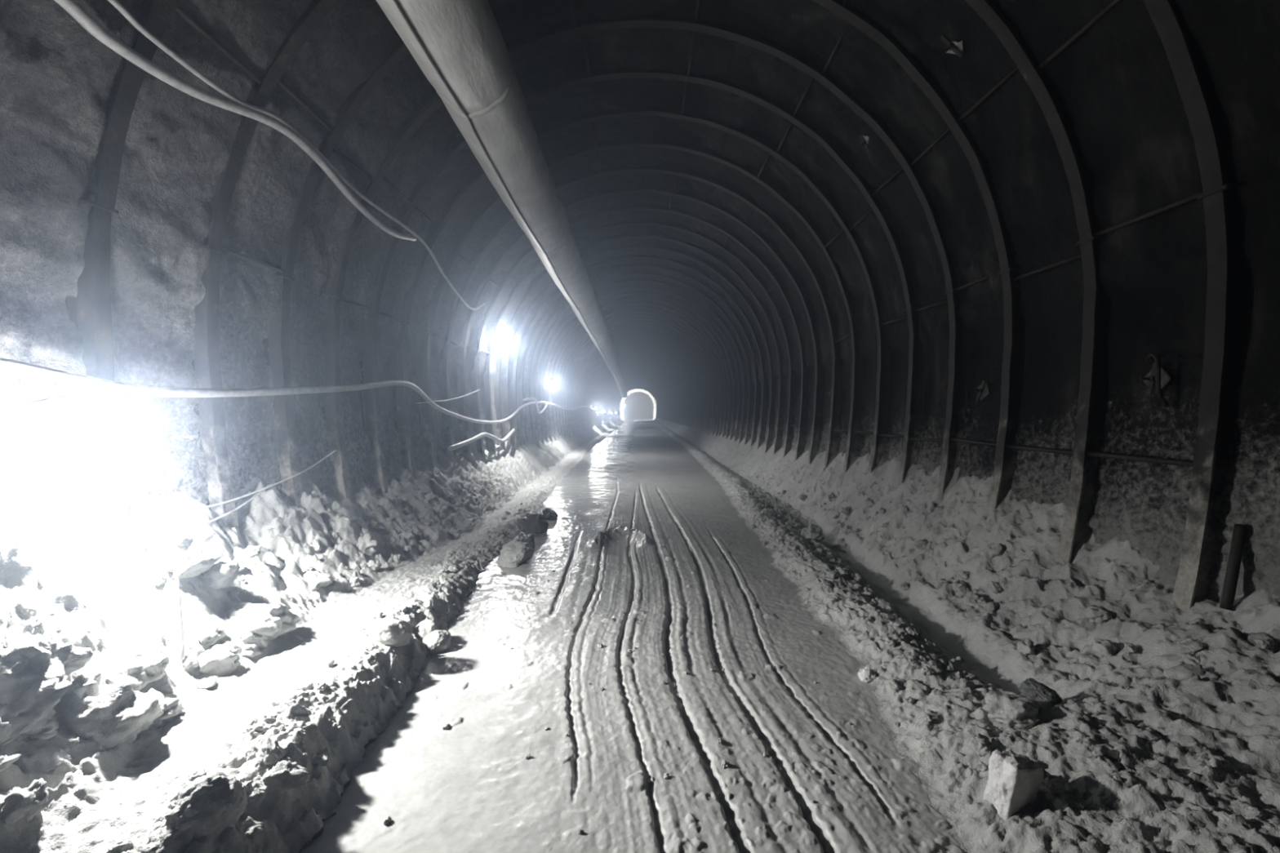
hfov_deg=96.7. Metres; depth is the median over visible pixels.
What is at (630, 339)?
rib
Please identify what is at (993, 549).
clod
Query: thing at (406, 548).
clod
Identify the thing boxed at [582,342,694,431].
rib
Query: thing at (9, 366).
power cable
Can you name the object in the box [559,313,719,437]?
rib
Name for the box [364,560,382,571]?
clod
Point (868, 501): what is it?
clod
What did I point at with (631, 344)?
rib
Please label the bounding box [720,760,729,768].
clod
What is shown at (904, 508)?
clod
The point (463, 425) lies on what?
rib
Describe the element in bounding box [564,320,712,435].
rib
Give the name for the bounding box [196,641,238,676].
clod
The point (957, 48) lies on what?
bolt
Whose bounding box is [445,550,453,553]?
clod
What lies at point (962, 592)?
clod
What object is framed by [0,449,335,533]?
wire
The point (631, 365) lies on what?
rib
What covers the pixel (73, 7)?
cable
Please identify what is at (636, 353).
rib
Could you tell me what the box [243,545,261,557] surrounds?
clod
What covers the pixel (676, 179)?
bar
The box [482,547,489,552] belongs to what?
clod
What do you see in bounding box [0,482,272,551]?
wire
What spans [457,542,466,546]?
clod
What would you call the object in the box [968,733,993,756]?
clod
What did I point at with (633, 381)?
rib
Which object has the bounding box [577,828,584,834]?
clod
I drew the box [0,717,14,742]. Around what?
clod
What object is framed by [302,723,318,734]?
clod
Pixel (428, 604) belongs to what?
clod
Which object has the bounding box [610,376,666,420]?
rib
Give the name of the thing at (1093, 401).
rib
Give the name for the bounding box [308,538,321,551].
clod
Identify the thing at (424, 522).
clod
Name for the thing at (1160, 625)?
clod
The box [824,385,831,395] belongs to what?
bolt
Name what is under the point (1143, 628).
clod
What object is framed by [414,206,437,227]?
bar
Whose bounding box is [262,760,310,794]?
clod
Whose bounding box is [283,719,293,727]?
clod
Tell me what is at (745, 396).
rib
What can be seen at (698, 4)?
bar
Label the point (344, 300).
bar
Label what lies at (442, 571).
clod
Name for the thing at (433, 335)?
bar
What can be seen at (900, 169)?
bar
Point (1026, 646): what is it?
clod
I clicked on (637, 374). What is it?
rib
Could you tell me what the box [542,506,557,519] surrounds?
rock
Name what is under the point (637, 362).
rib
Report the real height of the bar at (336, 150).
0.034 m
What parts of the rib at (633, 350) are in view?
leg, leg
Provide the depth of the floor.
3.00 m
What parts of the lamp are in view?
bulb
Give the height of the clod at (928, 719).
0.034 m
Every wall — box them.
[0,265,562,524]
[622,391,653,419]
[720,264,1279,604]
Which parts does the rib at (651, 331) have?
leg, leg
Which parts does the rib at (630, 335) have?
leg, leg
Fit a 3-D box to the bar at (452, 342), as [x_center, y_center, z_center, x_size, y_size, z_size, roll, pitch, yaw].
[-3.189,-1.435,9.841,0.035,0.034,0.870,0,0,0]
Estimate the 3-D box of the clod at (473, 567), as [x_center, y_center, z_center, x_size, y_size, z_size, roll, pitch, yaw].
[-1.660,1.396,5.642,0.066,0.060,0.060,0,2,12]
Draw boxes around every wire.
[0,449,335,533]
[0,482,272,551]
[416,389,479,404]
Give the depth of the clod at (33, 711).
2.11 m
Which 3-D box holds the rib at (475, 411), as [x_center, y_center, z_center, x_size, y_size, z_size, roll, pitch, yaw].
[-0.031,-1.450,11.037,6.629,5.817,0.171,0,2,2]
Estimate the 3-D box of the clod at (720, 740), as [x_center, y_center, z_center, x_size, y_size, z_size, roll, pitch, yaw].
[0.389,1.517,2.742,0.039,0.030,0.038,-1,2,-32]
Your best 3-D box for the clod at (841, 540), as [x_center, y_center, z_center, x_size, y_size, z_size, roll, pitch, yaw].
[2.400,1.350,6.750,0.094,0.056,0.062,0,2,-18]
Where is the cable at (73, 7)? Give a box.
[53,0,416,240]
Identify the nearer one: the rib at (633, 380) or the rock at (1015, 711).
the rock at (1015, 711)
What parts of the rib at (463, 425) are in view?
leg, leg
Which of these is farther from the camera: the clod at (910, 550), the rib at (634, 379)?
the rib at (634, 379)
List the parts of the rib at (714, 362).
leg, leg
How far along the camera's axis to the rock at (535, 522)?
7.53 m
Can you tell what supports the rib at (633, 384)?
attached to the ceiling
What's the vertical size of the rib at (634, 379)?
5.818 m
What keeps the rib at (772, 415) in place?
attached to the ceiling
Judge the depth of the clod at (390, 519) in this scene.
6.13 m
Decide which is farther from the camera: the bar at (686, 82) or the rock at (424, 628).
the bar at (686, 82)
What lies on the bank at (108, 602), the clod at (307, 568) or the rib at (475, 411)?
the clod at (307, 568)
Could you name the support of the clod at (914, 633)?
on the bank at (1198, 758)
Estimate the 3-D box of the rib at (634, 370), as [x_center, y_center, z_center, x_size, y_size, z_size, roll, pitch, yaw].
[-0.153,-2.613,54.531,6.636,5.820,0.171,0,2,2]
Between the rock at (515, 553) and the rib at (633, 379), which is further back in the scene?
the rib at (633, 379)
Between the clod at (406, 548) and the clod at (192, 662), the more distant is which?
the clod at (406, 548)
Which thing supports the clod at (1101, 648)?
on the bank at (1198, 758)
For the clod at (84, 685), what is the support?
on the bank at (108, 602)
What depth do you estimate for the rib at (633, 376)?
63.98 m
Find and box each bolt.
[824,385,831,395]
[859,134,869,150]
[940,34,963,57]
[973,379,989,400]
[1139,362,1171,395]
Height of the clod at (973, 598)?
0.094 m
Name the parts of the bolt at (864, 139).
bearing plate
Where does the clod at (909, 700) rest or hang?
on the bank at (1198, 758)
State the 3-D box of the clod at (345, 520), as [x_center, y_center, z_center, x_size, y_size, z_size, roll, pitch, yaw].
[-2.679,0.860,5.186,0.092,0.067,0.065,0,2,-11]
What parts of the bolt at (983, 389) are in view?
bearing plate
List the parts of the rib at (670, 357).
leg, leg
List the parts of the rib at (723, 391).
leg, leg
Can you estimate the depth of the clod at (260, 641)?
3.29 m
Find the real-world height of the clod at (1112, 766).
0.075 m
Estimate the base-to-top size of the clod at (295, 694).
0.098 m
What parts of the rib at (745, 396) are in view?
leg, leg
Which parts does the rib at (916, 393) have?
leg, joint plate, leg, joint plate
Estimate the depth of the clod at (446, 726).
2.86 m
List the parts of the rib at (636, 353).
leg, leg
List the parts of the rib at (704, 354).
leg, leg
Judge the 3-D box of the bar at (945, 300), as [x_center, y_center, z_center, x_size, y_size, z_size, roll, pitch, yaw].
[3.157,-1.305,6.141,0.034,0.035,0.870,0,3,0]
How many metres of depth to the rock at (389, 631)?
3.38 m
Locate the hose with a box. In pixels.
[448,428,515,450]
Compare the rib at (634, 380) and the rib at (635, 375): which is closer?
the rib at (635, 375)
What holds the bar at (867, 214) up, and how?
attached to the rib at (916, 393)
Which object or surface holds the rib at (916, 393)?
attached to the ceiling
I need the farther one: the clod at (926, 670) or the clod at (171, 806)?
the clod at (926, 670)
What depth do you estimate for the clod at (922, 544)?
5.26 m
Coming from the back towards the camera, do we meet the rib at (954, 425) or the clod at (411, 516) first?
the clod at (411, 516)
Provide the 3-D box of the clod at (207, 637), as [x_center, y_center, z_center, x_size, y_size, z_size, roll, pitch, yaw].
[-2.385,1.177,3.161,0.144,0.130,0.153,1,2,19]
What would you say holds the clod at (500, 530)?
on the bank at (108, 602)
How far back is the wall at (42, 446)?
3.93 m
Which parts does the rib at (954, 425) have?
joint plate, leg, leg, joint plate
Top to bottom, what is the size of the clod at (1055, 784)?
0.068 m
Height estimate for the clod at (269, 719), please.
0.039 m
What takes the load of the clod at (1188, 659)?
on the bank at (1198, 758)
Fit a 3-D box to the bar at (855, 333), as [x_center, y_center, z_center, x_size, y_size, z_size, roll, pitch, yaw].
[3.147,-1.359,8.750,0.034,0.035,0.870,0,0,0]
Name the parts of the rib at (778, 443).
leg, leg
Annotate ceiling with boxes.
[0,0,1279,399]
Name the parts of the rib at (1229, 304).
leg, joint plate, leg, joint plate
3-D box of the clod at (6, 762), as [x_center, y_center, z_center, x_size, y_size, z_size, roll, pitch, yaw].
[-2.195,1.153,1.931,0.087,0.064,0.114,1,2,21]
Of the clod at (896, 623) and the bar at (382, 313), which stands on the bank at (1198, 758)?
the clod at (896, 623)
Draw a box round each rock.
[0,632,93,704]
[63,675,164,748]
[164,770,248,841]
[225,602,298,639]
[371,617,412,646]
[413,619,438,639]
[422,630,451,653]
[496,538,532,567]
[511,532,534,549]
[519,511,548,533]
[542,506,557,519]
[800,523,824,541]
[857,666,875,683]
[982,690,1039,729]
[982,749,1044,820]
[1017,677,1062,703]
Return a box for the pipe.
[1219,524,1247,610]
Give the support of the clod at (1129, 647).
on the bank at (1198, 758)
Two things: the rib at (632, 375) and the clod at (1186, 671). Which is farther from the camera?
the rib at (632, 375)
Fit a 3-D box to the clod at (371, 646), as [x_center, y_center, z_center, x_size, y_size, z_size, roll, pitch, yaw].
[-1.590,1.319,3.377,0.080,0.058,0.074,1,2,20]
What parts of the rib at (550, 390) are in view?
leg, leg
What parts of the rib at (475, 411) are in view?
leg, leg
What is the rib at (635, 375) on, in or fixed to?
attached to the ceiling
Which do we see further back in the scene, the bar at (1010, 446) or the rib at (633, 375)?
the rib at (633, 375)
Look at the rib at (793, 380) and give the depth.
11.84 m
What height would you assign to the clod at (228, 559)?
0.065 m
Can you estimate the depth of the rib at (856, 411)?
8.35 m
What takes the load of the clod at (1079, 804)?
on the bank at (1198, 758)
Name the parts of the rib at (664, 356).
leg, leg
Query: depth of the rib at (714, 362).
22.26 m
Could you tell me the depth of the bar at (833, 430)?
8.86 m
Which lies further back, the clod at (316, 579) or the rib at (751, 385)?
the rib at (751, 385)
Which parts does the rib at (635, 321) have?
leg, leg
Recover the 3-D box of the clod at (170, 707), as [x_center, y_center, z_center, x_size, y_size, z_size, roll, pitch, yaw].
[-2.169,1.283,2.536,0.185,0.113,0.143,-1,2,-24]
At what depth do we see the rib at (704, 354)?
24.01 m
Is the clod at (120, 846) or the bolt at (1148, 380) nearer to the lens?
the clod at (120, 846)
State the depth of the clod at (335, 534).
5.03 m
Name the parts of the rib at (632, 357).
leg, leg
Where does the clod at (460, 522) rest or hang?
on the bank at (108, 602)
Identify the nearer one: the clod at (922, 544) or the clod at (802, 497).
the clod at (922, 544)
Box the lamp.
[497,325,503,342]
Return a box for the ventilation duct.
[375,0,627,398]
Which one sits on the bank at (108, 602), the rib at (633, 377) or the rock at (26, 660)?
the rock at (26, 660)
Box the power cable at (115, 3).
[107,0,484,310]
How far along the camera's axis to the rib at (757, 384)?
15.30 m
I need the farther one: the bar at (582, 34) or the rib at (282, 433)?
the bar at (582, 34)
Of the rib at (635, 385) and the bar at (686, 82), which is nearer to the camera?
the bar at (686, 82)
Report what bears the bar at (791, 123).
attached to the rib at (916, 393)
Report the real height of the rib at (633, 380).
5.820 m
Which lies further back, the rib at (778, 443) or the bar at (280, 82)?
the rib at (778, 443)
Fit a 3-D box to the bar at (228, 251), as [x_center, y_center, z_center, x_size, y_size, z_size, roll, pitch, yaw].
[-3.174,-1.359,4.621,0.035,0.035,0.870,0,3,0]
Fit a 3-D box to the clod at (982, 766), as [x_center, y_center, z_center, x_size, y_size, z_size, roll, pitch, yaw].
[1.429,1.419,2.361,0.049,0.033,0.042,1,2,43]
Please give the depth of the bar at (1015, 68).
4.37 m
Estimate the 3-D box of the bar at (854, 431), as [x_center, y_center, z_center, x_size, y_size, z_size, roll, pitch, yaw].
[3.131,0.083,7.919,0.034,0.034,0.870,0,2,1]
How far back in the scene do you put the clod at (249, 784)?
2.08 m
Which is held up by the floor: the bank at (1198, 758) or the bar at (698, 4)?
the bank at (1198, 758)
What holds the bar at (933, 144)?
attached to the rib at (282, 433)
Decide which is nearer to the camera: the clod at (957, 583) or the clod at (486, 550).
the clod at (957, 583)
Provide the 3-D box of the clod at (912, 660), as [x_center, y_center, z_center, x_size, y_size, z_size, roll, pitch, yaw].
[1.575,1.358,3.289,0.044,0.029,0.040,0,2,0]
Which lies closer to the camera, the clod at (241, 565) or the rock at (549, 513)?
the clod at (241, 565)
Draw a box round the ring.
[620,388,656,420]
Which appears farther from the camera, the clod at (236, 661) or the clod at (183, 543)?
the clod at (183, 543)
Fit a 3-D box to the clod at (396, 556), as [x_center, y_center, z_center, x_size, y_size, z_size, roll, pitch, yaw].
[-2.334,1.262,5.446,0.074,0.082,0.079,0,2,-2]
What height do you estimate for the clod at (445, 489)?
0.063 m
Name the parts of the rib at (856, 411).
leg, leg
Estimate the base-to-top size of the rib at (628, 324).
5.820 m
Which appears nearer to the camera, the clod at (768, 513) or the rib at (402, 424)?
the rib at (402, 424)
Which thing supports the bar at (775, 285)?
attached to the rib at (793, 380)
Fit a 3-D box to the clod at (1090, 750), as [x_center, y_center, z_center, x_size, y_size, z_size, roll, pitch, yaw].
[1.784,1.286,2.242,0.089,0.085,0.093,1,2,44]
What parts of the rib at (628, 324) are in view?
leg, leg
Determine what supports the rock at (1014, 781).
on the bank at (1198, 758)
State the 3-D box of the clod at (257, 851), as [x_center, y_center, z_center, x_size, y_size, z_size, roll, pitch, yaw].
[-1.304,1.446,1.916,0.040,0.039,0.049,0,2,1]
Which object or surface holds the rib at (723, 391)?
attached to the ceiling
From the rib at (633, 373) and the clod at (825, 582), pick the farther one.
the rib at (633, 373)
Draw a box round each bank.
[0,417,626,852]
[649,417,1279,852]
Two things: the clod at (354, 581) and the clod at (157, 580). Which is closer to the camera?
the clod at (157, 580)
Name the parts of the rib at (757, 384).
leg, leg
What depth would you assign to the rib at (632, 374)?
59.64 m
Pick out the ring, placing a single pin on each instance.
(648, 393)
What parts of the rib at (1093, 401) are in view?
joint plate, leg, leg, joint plate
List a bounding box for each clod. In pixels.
[0,675,72,746]
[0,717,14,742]
[0,754,21,772]
[0,777,48,824]
[27,717,59,740]
[57,671,102,709]
[104,839,133,852]
[116,672,135,679]
[118,647,169,689]
[140,826,195,852]
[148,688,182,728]
[150,697,179,725]
[150,822,165,835]
[151,533,194,555]
[151,573,167,585]
[164,546,222,578]
[167,800,177,808]
[169,790,178,802]
[181,766,207,786]
[182,656,199,669]
[194,675,217,689]
[195,626,225,648]
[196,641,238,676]
[204,558,239,589]
[224,557,233,561]
[228,655,240,670]
[237,577,247,583]
[238,562,244,571]
[240,632,268,648]
[240,644,262,657]
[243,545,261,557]
[244,780,253,787]
[244,824,262,842]
[245,751,256,762]
[246,722,271,737]
[246,787,264,809]
[250,848,262,852]
[254,757,263,766]
[261,737,285,764]
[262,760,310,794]
[263,715,276,724]
[275,688,311,705]
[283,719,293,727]
[286,698,296,706]
[288,728,306,736]
[302,565,313,572]
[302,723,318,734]
[303,570,333,591]
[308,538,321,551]
[311,754,329,766]
[315,682,328,690]
[324,659,334,666]
[329,530,338,538]
[341,517,351,524]
[345,653,351,657]
[349,576,359,586]
[355,627,368,633]
[356,533,377,555]
[360,577,366,583]
[363,643,378,650]
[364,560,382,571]
[364,680,372,686]
[368,520,378,528]
[370,610,383,618]
[377,526,384,531]
[382,816,391,824]
[386,517,392,521]
[392,554,400,560]
[395,604,407,616]
[398,530,414,539]
[402,545,411,551]
[405,524,412,529]
[407,603,417,611]
[408,514,414,519]
[417,518,430,524]
[422,600,432,609]
[424,493,437,500]
[424,497,430,503]
[431,504,446,512]
[436,568,444,573]
[441,487,449,491]
[442,724,451,729]
[444,552,453,559]
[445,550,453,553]
[447,530,460,538]
[448,564,458,573]
[449,494,457,499]
[456,518,464,527]
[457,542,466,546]
[462,517,475,529]
[471,564,475,570]
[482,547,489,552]
[493,540,501,546]
[495,527,504,533]
[513,518,521,524]
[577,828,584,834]
[597,644,603,648]
[663,772,669,778]
[717,737,724,744]
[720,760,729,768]
[750,524,756,528]
[764,511,772,515]
[777,538,783,544]
[798,494,807,501]
[820,578,832,586]
[826,570,839,579]
[827,493,835,497]
[838,537,844,542]
[840,506,850,515]
[851,573,863,581]
[853,583,862,587]
[861,589,875,599]
[863,497,874,506]
[878,506,886,514]
[880,522,888,528]
[884,636,896,647]
[887,679,903,692]
[888,629,895,635]
[893,621,901,626]
[893,720,899,727]
[899,582,910,590]
[900,506,909,511]
[904,696,915,703]
[905,626,919,638]
[906,547,915,555]
[908,658,915,663]
[913,538,928,548]
[920,665,931,675]
[924,715,932,722]
[933,578,951,588]
[952,579,967,592]
[954,656,964,664]
[955,586,970,595]
[955,671,963,678]
[958,570,970,579]
[964,604,973,610]
[965,766,977,776]
[966,592,984,604]
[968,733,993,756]
[976,600,998,613]
[977,596,986,602]
[977,760,988,773]
[985,542,1004,558]
[988,581,1001,594]
[1016,638,1035,655]
[1044,774,1066,794]
[1068,674,1079,679]
[1074,800,1085,809]
[1077,741,1106,763]
[1085,605,1112,624]
[1086,755,1120,773]
[1088,618,1098,623]
[1091,636,1118,657]
[1111,775,1123,782]
[1123,642,1137,653]
[1137,625,1149,633]
[1151,622,1165,628]
[1163,663,1212,679]
[1173,640,1205,654]
[1182,653,1199,665]
[1200,669,1217,679]
[1253,638,1274,649]
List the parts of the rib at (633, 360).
leg, leg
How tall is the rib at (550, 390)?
5.820 m
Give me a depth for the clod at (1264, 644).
2.56 m
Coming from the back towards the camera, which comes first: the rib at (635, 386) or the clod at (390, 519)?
the rib at (635, 386)
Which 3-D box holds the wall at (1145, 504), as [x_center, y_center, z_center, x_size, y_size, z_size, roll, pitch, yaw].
[3.012,-0.973,54.502,0.384,2.465,117.000,0,2,0]
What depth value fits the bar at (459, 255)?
8.94 m
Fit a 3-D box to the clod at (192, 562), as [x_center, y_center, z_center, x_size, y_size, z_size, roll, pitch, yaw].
[-2.613,0.792,3.312,0.226,0.169,0.234,0,2,-10]
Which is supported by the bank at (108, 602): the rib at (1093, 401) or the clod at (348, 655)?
the clod at (348, 655)
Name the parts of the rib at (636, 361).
leg, leg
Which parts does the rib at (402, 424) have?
joint plate, leg, leg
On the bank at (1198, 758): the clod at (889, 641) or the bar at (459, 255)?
the clod at (889, 641)
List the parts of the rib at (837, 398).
leg, leg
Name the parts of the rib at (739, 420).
leg, leg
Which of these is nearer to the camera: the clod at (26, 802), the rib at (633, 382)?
the clod at (26, 802)
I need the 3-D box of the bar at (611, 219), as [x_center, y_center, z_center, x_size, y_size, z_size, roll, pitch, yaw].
[-0.585,-4.194,11.416,0.035,0.035,0.870,0,0,-1]
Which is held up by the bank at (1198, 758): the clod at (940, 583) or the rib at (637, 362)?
the clod at (940, 583)
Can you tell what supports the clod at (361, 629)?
on the bank at (108, 602)
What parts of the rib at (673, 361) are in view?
leg, leg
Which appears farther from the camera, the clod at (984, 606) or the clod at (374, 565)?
the clod at (374, 565)
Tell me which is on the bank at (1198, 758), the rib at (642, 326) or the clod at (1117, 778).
the clod at (1117, 778)
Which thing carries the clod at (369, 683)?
on the bank at (108, 602)
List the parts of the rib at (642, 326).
leg, leg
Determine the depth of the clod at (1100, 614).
3.37 m
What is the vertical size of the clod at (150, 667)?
0.172 m
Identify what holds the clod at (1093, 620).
on the bank at (1198, 758)
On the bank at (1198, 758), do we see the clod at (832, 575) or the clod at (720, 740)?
the clod at (832, 575)
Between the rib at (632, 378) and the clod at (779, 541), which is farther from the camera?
the rib at (632, 378)
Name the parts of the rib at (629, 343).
leg, leg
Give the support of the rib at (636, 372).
attached to the ceiling
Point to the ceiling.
(1116, 86)
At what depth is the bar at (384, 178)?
6.29 m
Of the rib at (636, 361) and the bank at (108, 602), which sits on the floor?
the bank at (108, 602)
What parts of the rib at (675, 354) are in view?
leg, leg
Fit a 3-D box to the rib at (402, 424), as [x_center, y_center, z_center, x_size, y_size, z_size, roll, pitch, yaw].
[-0.021,-1.358,7.543,6.636,5.820,0.171,0,2,2]
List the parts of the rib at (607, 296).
leg, leg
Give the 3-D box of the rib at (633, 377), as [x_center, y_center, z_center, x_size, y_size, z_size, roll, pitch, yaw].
[-0.184,-2.913,65.825,6.629,5.817,0.172,0,2,2]
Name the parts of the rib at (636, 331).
leg, leg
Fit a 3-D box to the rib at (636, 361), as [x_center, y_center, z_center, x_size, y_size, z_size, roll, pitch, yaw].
[-0.126,-2.355,44.949,6.629,5.817,0.171,0,2,2]
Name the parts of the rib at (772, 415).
leg, leg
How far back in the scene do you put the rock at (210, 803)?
1.85 m
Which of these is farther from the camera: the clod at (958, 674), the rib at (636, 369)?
the rib at (636, 369)
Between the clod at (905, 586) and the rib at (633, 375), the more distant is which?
the rib at (633, 375)
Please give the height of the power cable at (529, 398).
0.461 m
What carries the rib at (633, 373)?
attached to the ceiling
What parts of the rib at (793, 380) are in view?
leg, leg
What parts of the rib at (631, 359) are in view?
leg, leg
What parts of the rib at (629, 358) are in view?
leg, leg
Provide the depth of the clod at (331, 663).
3.12 m
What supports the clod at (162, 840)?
on the bank at (108, 602)
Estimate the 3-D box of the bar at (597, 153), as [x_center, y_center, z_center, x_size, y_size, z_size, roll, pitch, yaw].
[-0.648,-4.120,8.810,0.034,0.034,0.870,0,1,0]
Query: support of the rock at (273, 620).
on the bank at (108, 602)
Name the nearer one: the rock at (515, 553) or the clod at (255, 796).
the clod at (255, 796)
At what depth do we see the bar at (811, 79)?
6.11 m
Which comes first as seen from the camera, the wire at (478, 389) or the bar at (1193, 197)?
the bar at (1193, 197)
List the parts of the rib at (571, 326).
leg, leg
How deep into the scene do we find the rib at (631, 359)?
43.15 m
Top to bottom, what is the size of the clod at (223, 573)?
0.199 m
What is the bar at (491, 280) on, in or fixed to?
attached to the rib at (475, 411)
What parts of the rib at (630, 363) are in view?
leg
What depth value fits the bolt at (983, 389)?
5.31 m
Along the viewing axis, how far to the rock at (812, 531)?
6.75 m
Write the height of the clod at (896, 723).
0.032 m
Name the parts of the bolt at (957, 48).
bearing plate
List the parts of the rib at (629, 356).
leg, leg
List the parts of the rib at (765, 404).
leg, leg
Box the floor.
[299,419,964,852]
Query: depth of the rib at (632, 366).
50.09 m
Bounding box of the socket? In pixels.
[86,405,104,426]
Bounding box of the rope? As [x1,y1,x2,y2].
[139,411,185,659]
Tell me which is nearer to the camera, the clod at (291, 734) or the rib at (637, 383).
the clod at (291, 734)
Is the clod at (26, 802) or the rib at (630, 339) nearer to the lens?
the clod at (26, 802)
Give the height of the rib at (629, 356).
5.818 m
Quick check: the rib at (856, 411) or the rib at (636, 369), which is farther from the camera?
the rib at (636, 369)
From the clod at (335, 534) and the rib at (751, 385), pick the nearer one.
the clod at (335, 534)
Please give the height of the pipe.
0.437 m
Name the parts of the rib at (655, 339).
leg, leg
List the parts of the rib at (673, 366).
leg, leg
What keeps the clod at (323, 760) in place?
on the bank at (108, 602)
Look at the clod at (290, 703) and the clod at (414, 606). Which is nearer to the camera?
the clod at (290, 703)
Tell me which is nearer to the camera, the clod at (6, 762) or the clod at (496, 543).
the clod at (6, 762)
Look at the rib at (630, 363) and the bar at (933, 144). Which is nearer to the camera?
the bar at (933, 144)
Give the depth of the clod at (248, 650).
3.23 m
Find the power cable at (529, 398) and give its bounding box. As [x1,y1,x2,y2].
[522,397,547,413]
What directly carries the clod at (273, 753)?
on the bank at (108, 602)
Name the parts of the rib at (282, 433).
leg, joint plate, leg, joint plate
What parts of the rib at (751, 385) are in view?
leg, leg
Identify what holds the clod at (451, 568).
on the bank at (108, 602)
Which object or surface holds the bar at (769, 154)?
attached to the rib at (402, 424)
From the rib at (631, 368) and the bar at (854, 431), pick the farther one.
the rib at (631, 368)
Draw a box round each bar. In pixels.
[175,5,262,84]
[221,247,284,272]
[266,69,333,132]
[333,146,373,182]
[341,298,373,310]
[379,311,404,320]
[382,175,410,204]
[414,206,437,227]
[431,333,448,341]
[450,340,463,347]
[457,253,471,267]
[489,278,499,288]
[581,33,591,75]
[595,151,600,172]
[609,212,612,225]
[668,195,672,209]
[673,175,677,192]
[680,81,688,115]
[687,31,696,75]
[694,0,700,22]
[723,235,729,247]
[756,153,770,177]
[767,284,777,293]
[776,122,793,152]
[792,77,813,116]
[821,30,845,75]
[825,229,844,247]
[831,429,848,432]
[834,332,856,342]
[841,0,848,6]
[849,208,872,231]
[852,430,873,435]
[871,166,903,195]
[877,433,903,438]
[881,315,907,324]
[908,437,942,442]
[910,127,950,167]
[912,299,947,312]
[950,437,996,447]
[953,269,1000,290]
[956,66,1018,123]
[1005,444,1073,454]
[1011,253,1081,281]
[1035,0,1121,71]
[1085,451,1193,466]
[1093,191,1203,235]
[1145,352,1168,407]
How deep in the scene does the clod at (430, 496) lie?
7.24 m
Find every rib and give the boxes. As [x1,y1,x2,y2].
[65,0,1257,610]
[191,0,1112,564]
[262,0,1029,510]
[320,13,971,502]
[359,66,926,496]
[394,107,892,480]
[417,137,866,473]
[437,164,844,467]
[456,186,823,463]
[470,204,809,462]
[483,218,798,457]
[493,231,786,454]
[502,243,776,453]
[510,254,768,448]
[517,262,761,448]
[524,271,755,446]
[529,278,748,448]
[534,284,742,444]
[540,290,737,443]
[544,295,733,442]
[548,301,729,440]
[551,305,725,438]
[555,309,721,437]
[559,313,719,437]
[561,316,715,436]
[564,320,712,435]
[567,323,710,436]
[569,325,707,433]
[571,328,705,434]
[573,330,703,433]
[575,333,701,431]
[577,336,699,433]
[579,337,697,431]
[581,340,696,431]
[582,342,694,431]
[583,343,693,429]
[585,345,691,428]
[586,346,690,428]
[587,348,688,427]
[589,350,688,428]
[590,351,686,426]
[591,352,685,427]
[592,354,684,425]
[593,355,683,426]
[594,356,682,426]
[595,358,681,426]
[595,359,680,425]
[596,360,679,426]
[597,360,679,425]
[598,361,678,424]
[599,363,677,425]
[600,364,675,424]
[600,364,676,423]
[601,365,675,423]
[602,366,675,422]
[603,367,674,422]
[603,368,673,422]
[604,368,672,421]
[604,368,672,422]
[604,369,671,422]
[605,370,671,421]
[606,371,671,421]
[606,372,670,422]
[607,372,670,421]
[607,373,669,420]
[608,373,668,421]
[608,373,668,421]
[608,374,667,420]
[608,375,667,421]
[609,375,666,420]
[609,376,666,419]
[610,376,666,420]
[610,377,666,419]
[611,377,665,419]
[611,377,665,420]
[612,378,664,420]
[612,378,665,417]
[612,379,664,418]
[613,379,663,419]
[613,380,663,417]
[613,380,663,418]
[613,381,662,418]
[613,381,662,420]
[614,381,662,417]
[614,382,662,418]
[614,382,662,419]
[615,382,661,418]
[615,382,662,417]
[616,383,660,416]
[616,383,661,417]
[616,384,660,417]
[617,385,659,417]
[617,386,658,417]
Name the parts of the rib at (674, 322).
leg, leg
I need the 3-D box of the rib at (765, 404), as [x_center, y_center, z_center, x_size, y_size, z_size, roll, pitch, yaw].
[-0.039,-1.543,14.508,6.635,5.818,0.171,0,2,2]
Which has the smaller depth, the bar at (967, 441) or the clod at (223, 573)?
the clod at (223, 573)
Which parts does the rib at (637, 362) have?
leg, leg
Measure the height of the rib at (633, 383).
5.820 m
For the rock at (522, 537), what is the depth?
6.62 m
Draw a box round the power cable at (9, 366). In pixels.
[0,357,595,423]
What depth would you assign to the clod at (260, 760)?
2.21 m
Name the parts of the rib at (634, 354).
leg, leg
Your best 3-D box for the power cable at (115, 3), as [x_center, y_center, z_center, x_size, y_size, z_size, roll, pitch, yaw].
[-2.819,-2.173,6.040,0.163,0.464,8.609,0,2,-1]
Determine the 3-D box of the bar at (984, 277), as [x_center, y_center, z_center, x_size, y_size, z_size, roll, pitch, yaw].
[3.145,-1.355,5.269,0.034,0.034,0.870,0,1,0]
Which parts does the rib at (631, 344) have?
leg, leg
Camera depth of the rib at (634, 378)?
67.47 m
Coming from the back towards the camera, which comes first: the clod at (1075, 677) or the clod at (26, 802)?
the clod at (1075, 677)
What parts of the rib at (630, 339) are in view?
leg, leg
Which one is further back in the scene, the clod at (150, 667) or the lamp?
the lamp
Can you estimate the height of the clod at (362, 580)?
0.054 m
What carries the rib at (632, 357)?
attached to the ceiling
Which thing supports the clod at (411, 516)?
on the bank at (108, 602)

